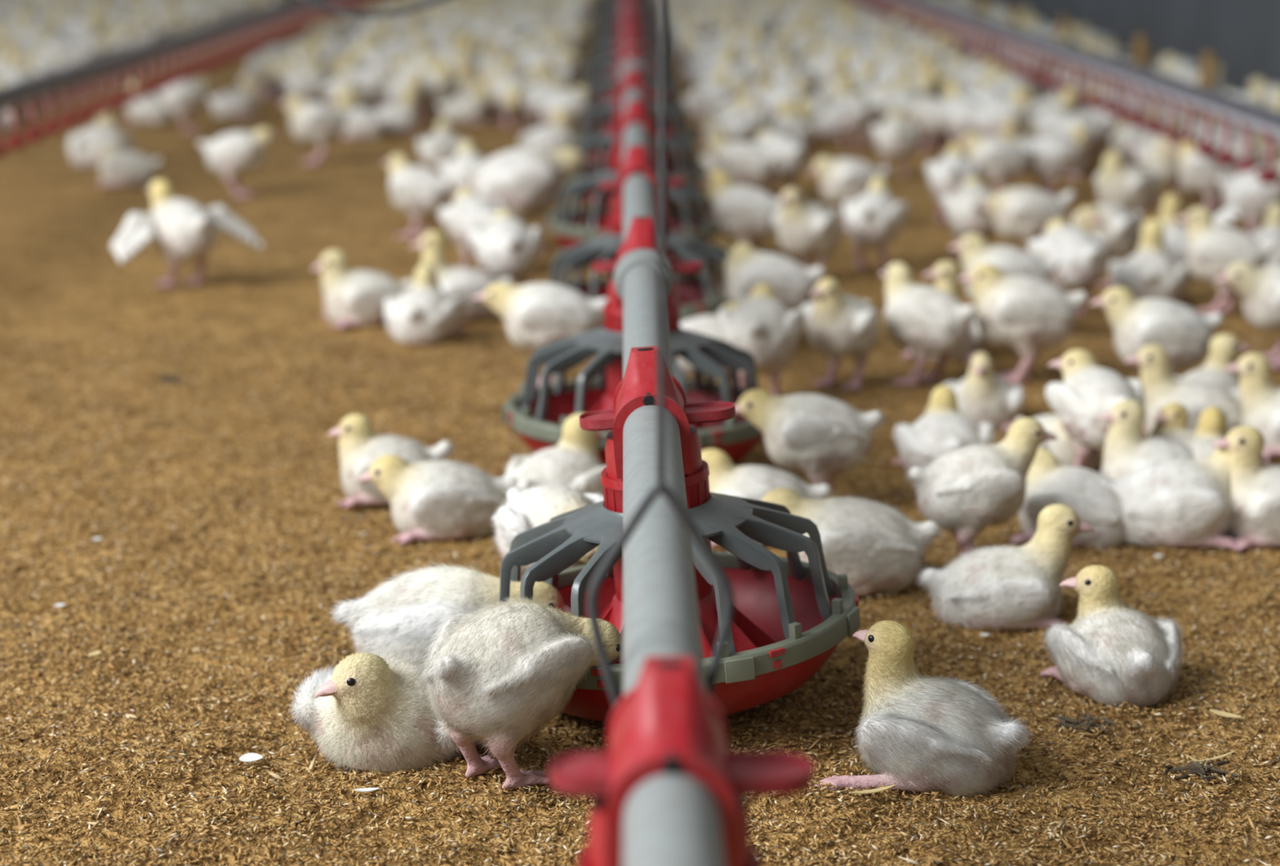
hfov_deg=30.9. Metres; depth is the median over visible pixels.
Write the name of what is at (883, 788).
splinter
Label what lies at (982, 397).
chick
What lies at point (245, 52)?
cup
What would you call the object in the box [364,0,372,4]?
cup
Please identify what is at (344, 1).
cup
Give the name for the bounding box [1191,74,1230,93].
chick
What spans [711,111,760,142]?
chick
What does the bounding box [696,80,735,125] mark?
chick
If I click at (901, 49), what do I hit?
chick
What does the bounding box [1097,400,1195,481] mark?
chick
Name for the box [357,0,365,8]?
cup
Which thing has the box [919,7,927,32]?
cup
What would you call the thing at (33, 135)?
cup
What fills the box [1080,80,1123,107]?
chick
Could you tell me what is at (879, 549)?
chick
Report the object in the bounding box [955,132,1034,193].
chick
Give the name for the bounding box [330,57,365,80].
chick
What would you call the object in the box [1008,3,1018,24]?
wooden stake
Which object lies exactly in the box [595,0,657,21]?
pan
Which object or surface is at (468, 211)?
chick
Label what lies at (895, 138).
chick
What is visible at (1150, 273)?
chick
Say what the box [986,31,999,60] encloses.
cup
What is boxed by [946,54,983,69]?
chick
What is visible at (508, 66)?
chick
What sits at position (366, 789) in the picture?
scrap
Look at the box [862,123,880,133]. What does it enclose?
chick
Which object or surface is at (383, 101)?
chick
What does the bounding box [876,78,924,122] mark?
chick
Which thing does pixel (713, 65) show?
chick
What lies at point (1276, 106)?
chick
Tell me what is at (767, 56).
chick
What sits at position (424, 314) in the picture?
chick
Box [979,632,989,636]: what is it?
scrap
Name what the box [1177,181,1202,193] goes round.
chick
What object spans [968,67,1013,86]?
chick
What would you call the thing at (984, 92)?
chick
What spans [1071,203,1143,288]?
chick
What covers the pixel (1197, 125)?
chick
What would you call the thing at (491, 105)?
chick
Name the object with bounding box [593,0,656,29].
pan
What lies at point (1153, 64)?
chick
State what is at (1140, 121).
cup
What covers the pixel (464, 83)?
chick
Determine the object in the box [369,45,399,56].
chick
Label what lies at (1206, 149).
cup
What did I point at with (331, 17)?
cup
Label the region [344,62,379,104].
chick
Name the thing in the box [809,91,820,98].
chick
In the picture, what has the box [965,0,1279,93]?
wall
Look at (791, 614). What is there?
pan
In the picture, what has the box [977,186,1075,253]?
chick
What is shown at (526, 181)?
chick
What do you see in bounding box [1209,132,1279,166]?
chick
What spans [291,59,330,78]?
chick
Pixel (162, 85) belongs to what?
cup
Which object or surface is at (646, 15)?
pan
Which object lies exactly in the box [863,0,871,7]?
cup
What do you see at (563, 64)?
chick
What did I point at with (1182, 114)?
chick
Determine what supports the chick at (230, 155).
on the floor
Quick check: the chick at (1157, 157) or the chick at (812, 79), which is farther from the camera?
the chick at (812, 79)
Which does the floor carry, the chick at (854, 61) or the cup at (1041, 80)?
the chick at (854, 61)
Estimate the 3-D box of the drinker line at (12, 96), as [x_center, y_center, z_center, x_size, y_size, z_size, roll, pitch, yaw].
[-1.296,-2.719,9.216,0.045,2.142,14.800,0,13,0]
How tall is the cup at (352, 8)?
0.096 m
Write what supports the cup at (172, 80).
on the drinker line at (12, 96)
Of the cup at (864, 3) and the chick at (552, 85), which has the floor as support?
the chick at (552, 85)
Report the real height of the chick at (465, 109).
0.117 m
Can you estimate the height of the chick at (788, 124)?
0.119 m
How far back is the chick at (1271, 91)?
6.08 m
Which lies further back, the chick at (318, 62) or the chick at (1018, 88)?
the chick at (318, 62)
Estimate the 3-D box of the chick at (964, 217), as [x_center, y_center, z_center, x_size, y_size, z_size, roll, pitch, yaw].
[0.584,-0.373,4.056,0.119,0.144,0.119,-12,18,-43]
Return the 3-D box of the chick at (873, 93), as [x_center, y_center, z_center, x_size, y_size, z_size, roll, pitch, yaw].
[0.612,-0.842,6.067,0.126,0.154,0.125,-5,14,-22]
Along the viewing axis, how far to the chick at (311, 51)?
7.26 m
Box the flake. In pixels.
[87,650,101,656]
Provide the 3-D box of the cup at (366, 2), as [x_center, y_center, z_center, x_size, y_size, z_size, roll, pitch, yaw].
[-1.307,-2.070,10.956,0.045,0.096,0.045,0,13,0]
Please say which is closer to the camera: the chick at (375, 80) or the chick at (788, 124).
the chick at (788, 124)
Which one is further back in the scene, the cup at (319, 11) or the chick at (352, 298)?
the cup at (319, 11)
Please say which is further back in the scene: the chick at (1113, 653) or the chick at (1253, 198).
the chick at (1253, 198)
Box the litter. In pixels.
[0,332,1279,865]
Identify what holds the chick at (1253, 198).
on the floor
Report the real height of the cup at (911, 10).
0.096 m
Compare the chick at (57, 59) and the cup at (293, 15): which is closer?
the chick at (57, 59)
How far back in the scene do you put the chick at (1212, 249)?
3.51 m
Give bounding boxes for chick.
[0,48,20,66]
[0,61,33,115]
[0,66,29,107]
[0,80,24,120]
[0,110,19,130]
[17,56,57,102]
[23,70,43,111]
[31,47,75,93]
[42,51,75,98]
[67,104,133,168]
[93,146,162,187]
[111,179,264,287]
[121,80,172,124]
[155,75,216,133]
[198,127,280,197]
[208,76,263,118]
[240,57,276,97]
[246,52,283,99]
[268,51,289,57]
[274,80,290,97]
[275,44,318,83]
[275,57,306,89]
[278,95,351,165]
[285,63,308,91]
[286,63,329,102]
[288,644,480,776]
[290,46,329,70]
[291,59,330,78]
[311,249,413,329]
[322,77,364,107]
[327,50,364,80]
[327,413,457,509]
[328,93,388,139]
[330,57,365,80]
[330,562,571,653]
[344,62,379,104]
[349,66,398,111]
[353,81,372,110]
[355,43,400,71]
[357,454,517,546]
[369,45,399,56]
[373,88,422,134]
[373,97,388,106]
[381,153,453,238]
[384,70,425,124]
[384,263,469,344]
[391,57,403,76]
[395,54,443,109]
[396,58,437,116]
[401,56,418,66]
[410,231,512,321]
[415,48,443,60]
[415,595,622,790]
[417,61,454,121]
[417,117,467,166]
[425,45,471,65]
[435,81,488,124]
[438,140,485,196]
[438,187,505,272]
[446,61,475,101]
[450,43,473,55]
[452,61,482,96]
[461,147,595,253]
[467,208,542,285]
[470,54,491,71]
[472,282,608,389]
[476,69,534,123]
[478,49,503,71]
[479,60,515,114]
[487,101,497,107]
[488,479,608,582]
[493,78,535,128]
[502,412,606,503]
[516,71,527,111]
[519,108,573,151]
[521,66,560,85]
[522,75,560,126]
[523,44,559,72]
[528,83,577,127]
[533,48,576,80]
[536,85,593,126]
[538,53,572,87]
[541,57,569,88]
[553,48,582,89]
[677,302,739,374]
[683,84,702,114]
[688,62,710,86]
[690,70,737,137]
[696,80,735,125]
[699,71,754,87]
[699,137,780,190]
[699,170,781,250]
[701,128,728,174]
[701,448,834,547]
[702,52,742,79]
[703,115,716,143]
[704,244,732,300]
[709,55,749,78]
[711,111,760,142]
[715,94,749,118]
[717,284,805,395]
[724,242,824,311]
[726,97,773,142]
[728,83,734,89]
[733,80,760,100]
[734,388,886,485]
[736,56,768,84]
[746,48,773,58]
[746,71,777,93]
[751,128,805,196]
[755,78,807,119]
[760,67,802,84]
[761,488,945,596]
[771,187,843,285]
[772,100,815,148]
[773,57,808,74]
[773,99,817,142]
[775,62,817,95]
[800,278,879,391]
[801,78,812,99]
[802,49,824,73]
[804,46,844,87]
[806,52,814,59]
[807,73,819,95]
[808,97,823,111]
[808,155,889,231]
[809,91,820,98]
[812,93,852,137]
[814,619,1034,798]
[816,55,853,87]
[819,72,862,108]
[831,91,877,150]
[842,176,909,271]
[843,83,895,142]
[844,46,879,71]
[849,60,877,78]
[853,66,884,89]
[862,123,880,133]
[870,108,921,177]
[874,62,912,85]
[875,46,907,62]
[876,48,910,69]
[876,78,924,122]
[879,262,976,386]
[891,385,994,471]
[893,70,937,97]
[901,261,987,362]
[904,417,1057,558]
[905,97,947,151]
[906,49,931,71]
[907,66,938,97]
[914,503,1094,634]
[915,93,950,141]
[925,60,974,99]
[925,142,984,222]
[935,71,975,100]
[935,82,985,155]
[941,177,995,260]
[942,352,1024,432]
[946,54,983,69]
[948,233,1060,342]
[951,61,968,71]
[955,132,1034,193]
[957,263,1087,386]
[959,57,999,80]
[963,77,1008,104]
[966,89,1028,137]
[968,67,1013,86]
[973,54,985,65]
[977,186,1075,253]
[984,72,1027,95]
[992,69,1039,97]
[995,86,1024,101]
[997,118,1034,173]
[1008,448,1125,548]
[1016,413,1102,471]
[1018,56,1048,77]
[1022,133,1087,196]
[1023,89,1039,136]
[1024,86,1080,138]
[1025,67,1062,99]
[1026,109,1070,137]
[1028,218,1106,315]
[1040,564,1185,707]
[1044,349,1145,473]
[1047,55,1062,74]
[1051,80,1085,115]
[1056,67,1092,81]
[1056,112,1106,171]
[1057,124,1089,178]
[1068,40,1100,65]
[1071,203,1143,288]
[1080,41,1126,62]
[1080,74,1097,86]
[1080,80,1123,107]
[1080,89,1124,154]
[1089,286,1222,376]
[1094,151,1161,221]
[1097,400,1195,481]
[1100,75,1133,142]
[1101,448,1272,550]
[1108,218,1192,302]
[1109,115,1137,162]
[1121,91,1166,116]
[1121,106,1163,164]
[1122,85,1162,98]
[1124,344,1242,435]
[1128,49,1162,73]
[1133,116,1184,155]
[1136,137,1182,207]
[1137,194,1241,263]
[1144,102,1182,116]
[1149,402,1195,444]
[1160,53,1200,75]
[1161,108,1199,128]
[1169,141,1250,214]
[1170,70,1191,78]
[1173,333,1251,394]
[1175,64,1223,83]
[1175,207,1276,314]
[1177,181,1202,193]
[1182,119,1204,144]
[1183,406,1262,460]
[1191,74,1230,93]
[1195,115,1239,144]
[1200,92,1266,118]
[1200,128,1279,160]
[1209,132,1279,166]
[1211,425,1279,551]
[1215,261,1279,368]
[1217,164,1279,234]
[1224,352,1279,458]
[1231,88,1266,106]
[1248,77,1279,106]
[1249,203,1279,266]
[1265,101,1273,107]
[1267,89,1279,108]
[1271,100,1279,111]
[1272,160,1279,167]
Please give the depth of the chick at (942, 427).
2.54 m
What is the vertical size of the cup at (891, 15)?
0.096 m
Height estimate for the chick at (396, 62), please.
0.124 m
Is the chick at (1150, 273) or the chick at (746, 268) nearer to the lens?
the chick at (746, 268)
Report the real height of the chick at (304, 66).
0.144 m
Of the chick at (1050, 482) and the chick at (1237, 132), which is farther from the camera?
the chick at (1237, 132)
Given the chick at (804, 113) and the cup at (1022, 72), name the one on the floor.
the chick at (804, 113)
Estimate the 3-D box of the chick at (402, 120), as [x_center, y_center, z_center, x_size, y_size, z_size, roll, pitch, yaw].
[-0.671,-0.875,6.293,0.166,0.117,0.130,-8,15,-30]
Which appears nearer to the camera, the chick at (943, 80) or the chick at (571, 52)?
the chick at (943, 80)
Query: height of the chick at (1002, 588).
0.109 m
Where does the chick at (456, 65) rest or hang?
on the floor
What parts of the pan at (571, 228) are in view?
pan dish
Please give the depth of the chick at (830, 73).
7.03 m
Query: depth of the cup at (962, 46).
7.75 m
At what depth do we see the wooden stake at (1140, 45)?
7.17 m
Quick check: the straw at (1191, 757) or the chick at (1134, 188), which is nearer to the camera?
the straw at (1191, 757)
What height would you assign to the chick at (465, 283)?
0.132 m
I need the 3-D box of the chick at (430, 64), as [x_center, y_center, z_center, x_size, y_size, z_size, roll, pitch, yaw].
[-0.654,-1.014,6.795,0.120,0.163,0.120,-1,13,-4]
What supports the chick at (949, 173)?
on the floor
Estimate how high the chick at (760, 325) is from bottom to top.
0.142 m
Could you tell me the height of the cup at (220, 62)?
0.096 m
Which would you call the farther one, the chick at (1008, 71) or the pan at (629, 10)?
the pan at (629, 10)
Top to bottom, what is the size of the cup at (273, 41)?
0.096 m
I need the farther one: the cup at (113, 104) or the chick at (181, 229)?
the cup at (113, 104)
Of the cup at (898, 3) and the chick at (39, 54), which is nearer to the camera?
the chick at (39, 54)
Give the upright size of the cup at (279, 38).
0.096 m
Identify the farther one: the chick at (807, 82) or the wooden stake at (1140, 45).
the wooden stake at (1140, 45)
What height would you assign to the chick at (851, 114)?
0.145 m
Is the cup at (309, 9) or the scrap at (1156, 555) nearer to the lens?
the scrap at (1156, 555)
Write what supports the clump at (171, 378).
on the floor
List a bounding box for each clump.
[154,373,182,384]
[1052,711,1116,733]
[1164,759,1240,783]
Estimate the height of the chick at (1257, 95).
0.158 m
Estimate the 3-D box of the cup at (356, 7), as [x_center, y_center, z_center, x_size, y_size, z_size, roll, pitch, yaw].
[-1.304,-1.969,10.518,0.045,0.096,0.045,0,13,0]
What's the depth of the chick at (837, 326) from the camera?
2.95 m
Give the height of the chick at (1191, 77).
0.160 m
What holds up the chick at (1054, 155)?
on the floor
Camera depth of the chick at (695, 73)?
7.17 m
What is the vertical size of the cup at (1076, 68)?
0.096 m
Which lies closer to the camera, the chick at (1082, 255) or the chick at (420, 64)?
the chick at (1082, 255)
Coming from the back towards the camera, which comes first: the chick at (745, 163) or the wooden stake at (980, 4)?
the wooden stake at (980, 4)
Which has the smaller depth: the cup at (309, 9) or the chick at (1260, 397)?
the chick at (1260, 397)
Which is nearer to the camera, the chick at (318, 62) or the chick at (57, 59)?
the chick at (318, 62)
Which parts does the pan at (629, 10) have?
pan dish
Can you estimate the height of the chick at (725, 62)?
0.162 m
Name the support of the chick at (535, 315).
on the floor
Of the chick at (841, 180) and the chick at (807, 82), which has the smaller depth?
the chick at (841, 180)
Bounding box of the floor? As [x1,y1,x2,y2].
[0,0,1279,865]
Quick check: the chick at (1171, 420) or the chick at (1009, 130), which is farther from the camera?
the chick at (1009, 130)
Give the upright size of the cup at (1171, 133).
0.096 m
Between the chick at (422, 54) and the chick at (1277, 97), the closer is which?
the chick at (1277, 97)
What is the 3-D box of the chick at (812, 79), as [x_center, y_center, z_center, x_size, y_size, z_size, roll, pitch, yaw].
[0.457,-1.027,6.885,0.113,0.148,0.113,10,16,38]
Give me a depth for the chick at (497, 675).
1.62 m
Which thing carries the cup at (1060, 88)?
on the drinker line at (1251, 117)
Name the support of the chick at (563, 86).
on the floor
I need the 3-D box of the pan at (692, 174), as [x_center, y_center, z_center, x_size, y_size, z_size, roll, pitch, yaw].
[-0.013,-0.606,4.729,0.303,0.275,0.304,8,15,31]
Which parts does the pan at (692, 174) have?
pan dish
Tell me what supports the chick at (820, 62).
on the floor
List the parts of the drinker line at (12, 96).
support rail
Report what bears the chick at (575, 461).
on the floor
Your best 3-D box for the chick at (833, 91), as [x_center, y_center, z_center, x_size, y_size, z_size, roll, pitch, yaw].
[0.554,-0.908,6.334,0.122,0.163,0.130,6,14,24]
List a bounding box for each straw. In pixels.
[1188,750,1235,762]
[1188,755,1206,765]
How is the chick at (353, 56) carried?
on the floor
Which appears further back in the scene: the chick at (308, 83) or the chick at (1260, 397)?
the chick at (308, 83)
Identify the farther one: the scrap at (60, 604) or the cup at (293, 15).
the cup at (293, 15)
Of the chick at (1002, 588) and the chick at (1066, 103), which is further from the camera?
the chick at (1066, 103)
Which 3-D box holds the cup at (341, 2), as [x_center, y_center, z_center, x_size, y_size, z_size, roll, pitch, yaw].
[-1.301,-1.868,10.079,0.045,0.096,0.045,0,13,0]
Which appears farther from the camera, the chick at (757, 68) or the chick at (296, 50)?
the chick at (296, 50)
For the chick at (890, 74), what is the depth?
6.71 m
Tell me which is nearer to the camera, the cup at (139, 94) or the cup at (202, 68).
the cup at (139, 94)
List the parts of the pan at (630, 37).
pan dish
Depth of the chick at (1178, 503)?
2.26 m
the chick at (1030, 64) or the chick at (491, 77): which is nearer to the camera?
the chick at (491, 77)
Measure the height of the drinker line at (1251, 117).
2.142 m
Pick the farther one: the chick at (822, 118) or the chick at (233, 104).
the chick at (233, 104)
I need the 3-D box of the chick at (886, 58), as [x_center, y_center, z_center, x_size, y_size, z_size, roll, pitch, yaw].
[0.812,-1.140,7.348,0.129,0.159,0.129,-2,13,-7]
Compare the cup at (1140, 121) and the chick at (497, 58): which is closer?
the cup at (1140, 121)
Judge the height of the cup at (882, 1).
0.096 m
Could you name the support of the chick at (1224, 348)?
on the floor
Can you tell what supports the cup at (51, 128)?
on the drinker line at (12, 96)
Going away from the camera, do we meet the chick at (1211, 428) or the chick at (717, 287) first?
the chick at (1211, 428)
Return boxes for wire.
[586,0,734,707]
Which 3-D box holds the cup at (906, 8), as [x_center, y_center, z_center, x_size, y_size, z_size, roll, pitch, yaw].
[1.079,-1.703,9.365,0.045,0.096,0.045,0,13,0]
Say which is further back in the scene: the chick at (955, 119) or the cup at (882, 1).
the cup at (882, 1)
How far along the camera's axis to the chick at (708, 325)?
3.10 m
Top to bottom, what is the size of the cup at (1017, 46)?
0.096 m
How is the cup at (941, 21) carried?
on the drinker line at (1251, 117)
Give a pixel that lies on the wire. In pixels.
(660, 487)
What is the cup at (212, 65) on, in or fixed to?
on the drinker line at (12, 96)
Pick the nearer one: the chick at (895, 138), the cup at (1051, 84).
the chick at (895, 138)
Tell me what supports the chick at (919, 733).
on the floor
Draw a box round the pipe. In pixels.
[613,0,725,865]
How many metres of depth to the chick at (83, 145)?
5.49 m
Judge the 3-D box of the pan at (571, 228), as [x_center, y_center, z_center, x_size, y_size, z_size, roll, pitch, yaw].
[-0.016,-0.437,4.000,0.304,0.276,0.303,-2,13,-7]
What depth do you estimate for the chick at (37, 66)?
7.20 m
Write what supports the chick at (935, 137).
on the floor
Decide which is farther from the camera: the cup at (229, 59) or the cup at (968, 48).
the cup at (968, 48)
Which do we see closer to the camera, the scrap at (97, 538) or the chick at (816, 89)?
the scrap at (97, 538)
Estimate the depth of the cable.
3.34 m
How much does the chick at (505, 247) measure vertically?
0.147 m
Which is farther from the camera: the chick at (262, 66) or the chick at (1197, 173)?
the chick at (262, 66)
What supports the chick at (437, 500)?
on the floor
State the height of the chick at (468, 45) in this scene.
0.158 m
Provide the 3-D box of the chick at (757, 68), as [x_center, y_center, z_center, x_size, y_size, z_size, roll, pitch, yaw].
[0.341,-1.097,7.187,0.120,0.148,0.120,-12,18,-42]
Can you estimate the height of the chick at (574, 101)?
0.151 m
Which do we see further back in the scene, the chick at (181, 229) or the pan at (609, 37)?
the pan at (609, 37)
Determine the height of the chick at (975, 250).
0.153 m
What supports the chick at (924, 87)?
on the floor
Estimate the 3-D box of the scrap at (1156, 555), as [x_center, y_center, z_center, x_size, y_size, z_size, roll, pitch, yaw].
[0.498,0.118,2.224,0.008,0.002,0.008,4,14,17]
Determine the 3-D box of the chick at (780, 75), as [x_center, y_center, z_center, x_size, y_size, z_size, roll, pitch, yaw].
[0.419,-1.000,6.778,0.125,0.142,0.153,7,15,27]
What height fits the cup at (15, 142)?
0.096 m
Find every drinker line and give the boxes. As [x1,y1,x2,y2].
[0,0,380,157]
[850,0,1279,183]
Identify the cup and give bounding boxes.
[0,107,8,157]
[4,101,27,149]
[23,94,45,142]
[41,88,62,134]
[57,84,78,128]
[73,78,93,121]
[88,74,107,115]
[102,69,121,110]
[115,65,134,104]
[128,61,146,99]
[140,57,158,94]
[151,53,168,89]
[163,49,179,85]
[173,46,190,80]
[183,43,199,77]
[193,40,208,73]
[202,36,217,70]
[211,34,226,66]
[219,31,234,62]
[227,28,241,59]
[235,26,248,56]
[243,23,256,53]
[250,21,263,50]
[257,18,270,48]
[264,17,276,44]
[271,14,282,42]
[277,13,288,39]
[283,10,294,37]
[288,8,299,35]
[294,7,305,32]
[300,5,310,31]
[306,6,312,28]
[311,2,320,23]
[315,0,324,21]
[320,0,329,21]
[324,0,333,21]
[329,0,338,18]
[333,0,342,17]
[339,0,343,15]
[343,0,351,9]
[346,0,354,10]
[350,0,358,10]
[354,0,361,8]
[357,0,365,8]
[359,0,368,6]
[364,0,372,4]
[857,0,866,4]
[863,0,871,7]
[866,0,876,8]
[870,0,879,10]
[873,0,881,12]
[877,0,887,13]
[880,0,888,15]
[884,0,893,17]
[888,0,897,18]
[892,0,900,19]
[898,0,904,12]
[901,0,910,24]
[905,1,914,26]
[910,3,919,25]
[914,4,922,30]
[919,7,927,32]
[924,8,934,35]
[929,10,940,37]
[934,13,945,35]
[942,14,951,42]
[946,17,957,42]
[955,18,964,47]
[958,21,970,50]
[964,23,977,53]
[971,26,984,55]
[978,28,991,59]
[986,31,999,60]
[993,33,1007,66]
[1000,36,1015,68]
[1008,39,1024,73]
[1017,42,1033,76]
[1026,45,1043,80]
[1035,48,1053,84]
[1045,53,1062,89]
[1056,56,1073,93]
[1071,60,1084,98]
[1079,64,1096,103]
[1090,68,1109,109]
[1102,73,1122,115]
[1115,78,1136,120]
[1129,83,1150,127]
[1145,88,1165,133]
[1160,94,1182,141]
[1177,100,1199,144]
[1195,106,1218,156]
[1213,113,1238,164]
[1234,120,1259,172]
[1256,128,1279,183]
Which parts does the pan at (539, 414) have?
pan dish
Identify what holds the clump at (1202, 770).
on the floor
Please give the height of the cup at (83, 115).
0.096 m
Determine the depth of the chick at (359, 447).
2.43 m
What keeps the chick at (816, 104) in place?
on the floor
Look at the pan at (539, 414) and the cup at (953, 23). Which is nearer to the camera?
the pan at (539, 414)
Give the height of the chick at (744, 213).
0.163 m
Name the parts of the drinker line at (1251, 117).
support rail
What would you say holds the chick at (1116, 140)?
on the floor
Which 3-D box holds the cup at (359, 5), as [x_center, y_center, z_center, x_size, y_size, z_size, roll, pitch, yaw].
[-1.305,-2.003,10.664,0.045,0.096,0.045,0,13,0]
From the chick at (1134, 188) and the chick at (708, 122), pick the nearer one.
the chick at (1134, 188)
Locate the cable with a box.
[293,0,447,17]
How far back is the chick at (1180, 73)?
6.79 m
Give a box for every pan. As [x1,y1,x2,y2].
[498,345,860,722]
[502,216,772,466]
[544,99,719,261]
[546,144,732,328]
[564,68,708,206]
[569,45,698,164]
[578,15,679,103]
[582,4,673,81]
[586,28,687,131]
[588,0,672,63]
[591,0,658,52]
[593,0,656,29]
[594,2,658,38]
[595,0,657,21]
[599,0,657,12]
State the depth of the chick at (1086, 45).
7.46 m
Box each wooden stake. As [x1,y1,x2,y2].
[976,0,986,14]
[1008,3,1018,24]
[1057,16,1068,39]
[1133,35,1147,68]
[1199,52,1216,90]
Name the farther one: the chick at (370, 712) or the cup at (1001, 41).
the cup at (1001, 41)
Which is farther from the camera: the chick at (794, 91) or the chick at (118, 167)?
the chick at (794, 91)
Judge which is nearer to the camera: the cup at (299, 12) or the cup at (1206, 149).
the cup at (1206, 149)
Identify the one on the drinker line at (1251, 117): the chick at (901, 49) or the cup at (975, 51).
the cup at (975, 51)
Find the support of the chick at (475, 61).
on the floor
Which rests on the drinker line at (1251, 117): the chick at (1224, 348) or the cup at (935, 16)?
the cup at (935, 16)
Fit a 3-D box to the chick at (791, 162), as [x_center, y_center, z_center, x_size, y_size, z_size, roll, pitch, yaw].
[0.296,-0.569,4.910,0.124,0.143,0.123,5,14,19]
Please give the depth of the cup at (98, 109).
5.39 m
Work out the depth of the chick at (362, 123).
6.13 m
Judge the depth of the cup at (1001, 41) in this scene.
7.02 m
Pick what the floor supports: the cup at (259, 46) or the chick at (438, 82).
the chick at (438, 82)
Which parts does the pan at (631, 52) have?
pan dish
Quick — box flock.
[0,0,1128,88]
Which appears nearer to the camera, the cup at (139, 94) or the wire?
the wire
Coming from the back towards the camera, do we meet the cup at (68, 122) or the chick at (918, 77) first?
the chick at (918, 77)
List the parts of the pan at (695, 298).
pan dish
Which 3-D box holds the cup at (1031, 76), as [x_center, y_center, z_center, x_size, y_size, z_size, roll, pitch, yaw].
[1.101,-1.029,6.441,0.045,0.096,0.045,0,13,0]
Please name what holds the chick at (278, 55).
on the floor
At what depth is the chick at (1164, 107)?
5.72 m
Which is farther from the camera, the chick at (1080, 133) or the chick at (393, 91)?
the chick at (393, 91)
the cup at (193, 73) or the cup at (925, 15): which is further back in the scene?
the cup at (925, 15)
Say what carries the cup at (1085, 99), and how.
on the drinker line at (1251, 117)
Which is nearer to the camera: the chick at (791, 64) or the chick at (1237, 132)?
the chick at (1237, 132)
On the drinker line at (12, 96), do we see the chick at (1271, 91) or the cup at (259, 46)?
the cup at (259, 46)
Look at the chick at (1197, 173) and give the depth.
4.61 m
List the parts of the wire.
wire cord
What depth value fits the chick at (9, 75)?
6.75 m
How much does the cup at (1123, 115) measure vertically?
0.096 m
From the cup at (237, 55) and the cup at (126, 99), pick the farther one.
the cup at (237, 55)
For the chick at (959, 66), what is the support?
on the floor
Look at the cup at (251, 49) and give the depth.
7.58 m
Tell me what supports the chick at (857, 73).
on the floor
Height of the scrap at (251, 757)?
0.003 m
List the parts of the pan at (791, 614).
pan dish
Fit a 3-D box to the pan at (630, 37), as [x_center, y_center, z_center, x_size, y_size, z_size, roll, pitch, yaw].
[-0.026,-0.944,6.190,0.303,0.274,0.304,8,15,31]
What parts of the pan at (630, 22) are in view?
pan dish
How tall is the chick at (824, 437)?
0.126 m
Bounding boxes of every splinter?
[848,784,895,794]
[1209,709,1241,717]
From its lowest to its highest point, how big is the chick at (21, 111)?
0.120 m
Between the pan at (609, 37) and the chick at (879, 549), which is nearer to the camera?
the chick at (879, 549)
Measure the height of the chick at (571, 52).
0.160 m
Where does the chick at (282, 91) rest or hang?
on the floor
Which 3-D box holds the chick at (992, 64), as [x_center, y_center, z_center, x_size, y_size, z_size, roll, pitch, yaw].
[0.990,-1.019,6.808,0.128,0.167,0.128,-8,15,-32]
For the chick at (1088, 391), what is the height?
0.139 m
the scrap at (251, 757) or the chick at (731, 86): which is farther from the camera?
the chick at (731, 86)
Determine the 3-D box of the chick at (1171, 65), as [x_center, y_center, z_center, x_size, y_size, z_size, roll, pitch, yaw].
[1.662,-1.084,7.103,0.131,0.161,0.131,5,14,22]
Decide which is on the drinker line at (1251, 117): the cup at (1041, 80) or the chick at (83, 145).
the cup at (1041, 80)
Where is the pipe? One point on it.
(671, 820)
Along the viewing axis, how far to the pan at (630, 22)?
6.88 m
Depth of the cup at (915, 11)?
9.06 m
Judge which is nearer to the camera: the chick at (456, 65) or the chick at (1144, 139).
the chick at (1144, 139)
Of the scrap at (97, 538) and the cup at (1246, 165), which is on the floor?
the scrap at (97, 538)
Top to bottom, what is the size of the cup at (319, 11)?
0.096 m
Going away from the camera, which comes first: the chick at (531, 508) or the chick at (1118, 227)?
the chick at (531, 508)
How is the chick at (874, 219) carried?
on the floor
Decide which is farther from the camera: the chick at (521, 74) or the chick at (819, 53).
the chick at (819, 53)
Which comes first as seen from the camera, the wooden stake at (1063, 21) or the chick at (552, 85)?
the chick at (552, 85)
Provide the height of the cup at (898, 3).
0.096 m
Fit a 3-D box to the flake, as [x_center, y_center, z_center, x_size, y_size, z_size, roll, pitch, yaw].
[-0.454,0.184,1.925,0.008,0.002,0.014,7,15,29]
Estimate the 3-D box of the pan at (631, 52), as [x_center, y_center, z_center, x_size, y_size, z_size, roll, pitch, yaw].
[-0.011,-0.775,5.462,0.303,0.276,0.304,2,13,7]
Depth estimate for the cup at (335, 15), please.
9.78 m
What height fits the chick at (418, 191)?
0.155 m
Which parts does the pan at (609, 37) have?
pan dish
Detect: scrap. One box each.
[53,603,65,606]
[92,537,102,540]
[239,752,262,761]
[354,787,378,791]
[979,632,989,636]
[1154,554,1162,557]
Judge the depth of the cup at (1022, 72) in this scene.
6.58 m
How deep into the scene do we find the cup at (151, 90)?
5.98 m
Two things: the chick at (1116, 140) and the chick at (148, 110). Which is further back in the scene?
the chick at (148, 110)
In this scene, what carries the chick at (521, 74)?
on the floor
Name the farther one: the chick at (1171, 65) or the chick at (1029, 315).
the chick at (1171, 65)
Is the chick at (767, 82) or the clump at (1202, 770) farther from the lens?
the chick at (767, 82)
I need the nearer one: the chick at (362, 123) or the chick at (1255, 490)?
the chick at (1255, 490)
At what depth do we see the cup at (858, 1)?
11.11 m
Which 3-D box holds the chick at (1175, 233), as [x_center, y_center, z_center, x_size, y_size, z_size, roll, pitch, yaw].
[0.931,-0.342,3.957,0.146,0.128,0.145,-8,15,-31]
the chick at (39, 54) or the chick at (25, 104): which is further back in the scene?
the chick at (39, 54)

